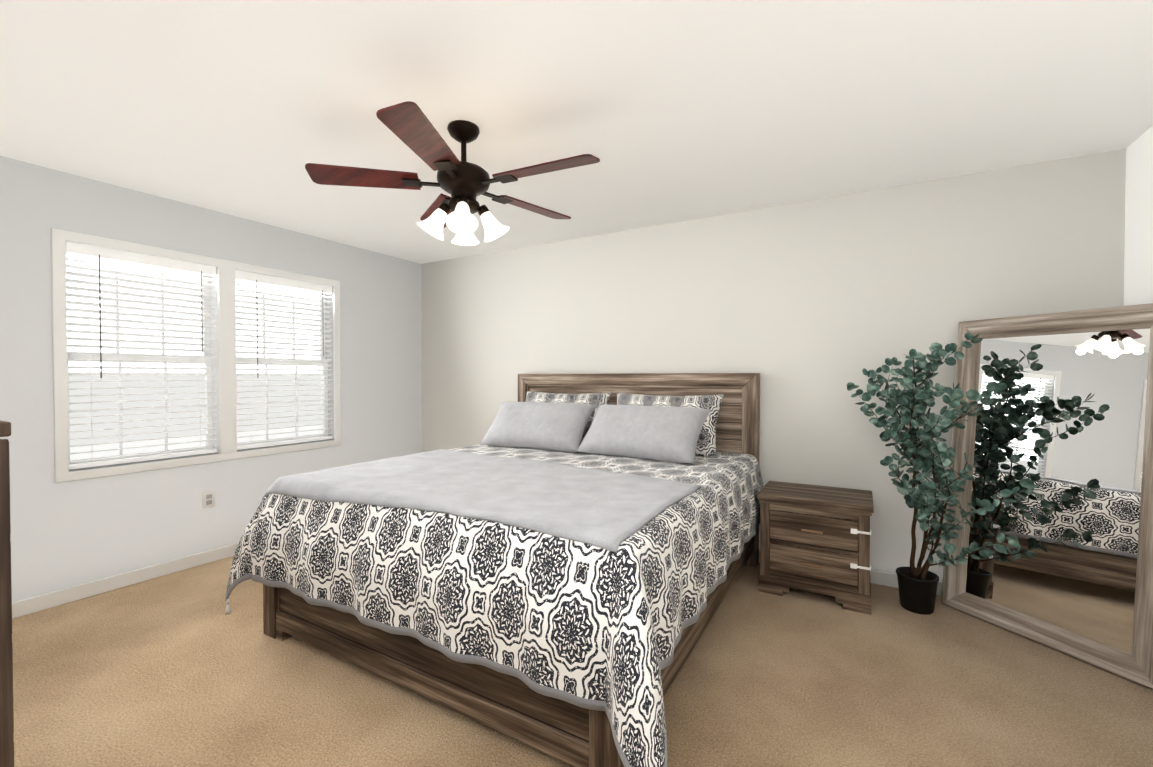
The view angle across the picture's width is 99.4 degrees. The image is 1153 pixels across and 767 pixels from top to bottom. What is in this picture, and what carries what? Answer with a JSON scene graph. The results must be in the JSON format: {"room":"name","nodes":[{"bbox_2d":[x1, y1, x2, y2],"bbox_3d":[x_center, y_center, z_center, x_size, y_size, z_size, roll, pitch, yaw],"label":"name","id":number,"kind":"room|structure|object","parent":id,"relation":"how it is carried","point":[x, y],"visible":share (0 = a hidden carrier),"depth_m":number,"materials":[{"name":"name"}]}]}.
{"room":"bedroom","nodes":[
{"label":"bedroom","id":0,"kind":"room"},
{"bbox_2d":[0,156,421,601],"bbox_3d":[-3.054,0.029,2.639,0.140,2.440,5.600,0,1,30],"label":"wall","id":1,"kind":"structure","parent":0,"point":[66,534],"depth_m":3.12,"materials":[{"name":"white paint"}]},
{"bbox_2d":[12,542,238,618],"bbox_3d":[-2.987,1.207,2.617,0.014,0.085,5.600,0,1,30],"label":"baseboard","id":2,"kind":"structure","parent":1,"relation":"attached to","point":[27,606],"depth_m":2.95,"materials":[{"name":"white"}]},
{"bbox_2d":[51,228,340,482],"bbox_3d":[-2.539,-0.165,3.510,0.163,1.417,1.735,0,1,30],"label":"window","id":3,"kind":"structure","parent":1,"relation":"in","point":[224,359],"depth_m":3.43,"materials":[{"name":"white"}]},
{"bbox_2d":[66,241,332,468],"bbox_3d":[-2.509,-0.169,3.492,0.079,1.301,1.619,0,1,30],"label":"window blinds","id":4,"kind":"object","parent":3,"relation":"attached to","point":[99,252],"visible":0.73,"depth_m":3.24,"materials":[{"name":"white plastic"}]},
{"bbox_2d":[203,490,214,508],"bbox_3d":[-2.542,0.801,3.384,0.008,0.116,0.072,0,1,30],"label":"electrical outlet","id":5,"kind":"object","parent":1,"relation":"attached to","point":[208,499],"visible":1,"depth_m":3.38,"materials":[{"name":"white plastic"}]},
{"bbox_2d":[0,0,1152,263],"bbox_3d":[-0.809,-1.223,1.320,5.330,0.100,5.880,0,1,30],"label":"ceiling","id":6,"kind":"structure","parent":0,"point":[672,110],"depth_m":2.02,"materials":[{"name":"white paint"}]},
{"bbox_2d":[305,101,599,245],"bbox_3d":[-0.487,-0.926,2.271,1.262,0.521,1.288,0,1,30],"label":"fan","id":7,"kind":"object","parent":6,"relation":"hanging from","point":[463,183],"visible":1,"depth_m":2.18,"materials":[{"name":"brown wood"}]},
{"bbox_2d":[12,556,1152,766],"bbox_3d":[-0.809,1.317,1.355,5.330,0.100,5.880,0,1,30],"label":"floor","id":8,"kind":"structure","parent":0,"point":[179,669],"depth_m":1.97,"materials":[{"name":"carpet"}]},
{"bbox_2d":[0,420,13,766],"bbox_3d":[-1.638,0.674,1.012,0.855,1.194,0.530,0,1,30],"label":"chest","id":9,"kind":"object","parent":8,"relation":"on","point":[6,714],"visible":1,"depth_m":0.99,"materials":[{"name":"brown wood"}]},
{"bbox_2d":[225,373,763,766],"bbox_3d":[-0.178,0.592,2.795,2.285,1.310,2.419,0,1,30],"label":"bed","id":10,"kind":"object","parent":8,"relation":"on","point":[552,564],"visible":1,"depth_m":1.96,"materials":[{"name":"fabric"}]},
{"bbox_2d":[261,449,700,552],"bbox_3d":[-0.464,0.587,2.515,2.018,0.240,1.200,0,1,30],"label":"blanket","id":11,"kind":"object","parent":10,"relation":"on","point":[442,500],"depth_m":2.10,"materials":[{"name":"grey fabric"}]},
{"bbox_2d":[479,402,596,451],"bbox_3d":[-0.287,0.307,3.605,0.840,0.420,0.212,0,-43,27],"label":"pillow","id":12,"kind":"object","parent":10,"relation":"on","point":[531,426],"depth_m":3.49,"materials":[{"name":"grey fabric"}]},
{"bbox_2d":[577,405,711,463],"bbox_3d":[0.422,0.313,3.194,0.840,0.420,0.212,1,-43,34],"label":"pillow","id":13,"kind":"object","parent":10,"relation":"on","point":[651,434],"depth_m":3.08,"materials":[{"name":"grey fabric"}]},
{"bbox_2d":[757,481,873,614],"bbox_3d":[1.442,0.952,2.958,0.594,0.585,0.460,0,1,30],"label":"nightstand","id":14,"kind":"object","parent":8,"relation":"on","point":[815,538],"visible":1,"depth_m":2.79,"materials":[{"name":"brown wood"}]},
{"bbox_2d":[847,333,1039,614],"bbox_3d":[1.851,0.495,2.560,0.782,1.510,0.714,0,1,30],"label":"plant","id":15,"kind":"object","parent":8,"relation":"on","point":[917,586],"visible":1,"depth_m":2.60,"materials":[{"name":"green plant"}]},
{"bbox_2d":[941,303,1152,689],"bbox_3d":[2.289,0.453,2.390,0.052,1.600,0.850,5,-1,-21],"label":"mirror","id":16,"kind":"object","parent":8,"relation":"on","point":[1067,425],"visible":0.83,"depth_m":2.33,"materials":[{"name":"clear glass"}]},
{"bbox_2d":[421,149,1125,580],"bbox_3d":[0.631,0.012,3.820,5.330,2.440,0.140,0,1,30],"label":"wall","id":17,"kind":"structure","parent":0,"point":[809,311],"depth_m":3.22,"materials":[{"name":"grey paint"}]},
{"bbox_2d":[759,550,942,595],"bbox_3d":[0.587,1.191,3.770,4.980,0.085,0.018,0,1,30],"label":"baseboard","id":18,"kind":"structure","parent":17,"relation":"attached to","point":[878,577],"depth_m":3.00,"materials":[{"name":"white wood"}]},
{"bbox_2d":[1124,126,1152,305],"bbox_3d":[1.436,0.065,0.036,0.140,2.440,5.600,0,1,30],"label":"wall","id":19,"kind":"structure","parent":0,"point":[1138,269],"depth_m":2.35,"materials":[{"name":"white paint"}]},
{"label":"outside","id":20,"kind":"structure","parent":0,"visible":0},
{"bbox_2d":[70,425,322,459],"bbox_3d":[-36.407,4.135,25.277,79.500,0.001,120.000,0,1,30],"label":"ground","id":21,"kind":"structure","parent":20,"point":[133,450],"depth_m":32.86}
]}

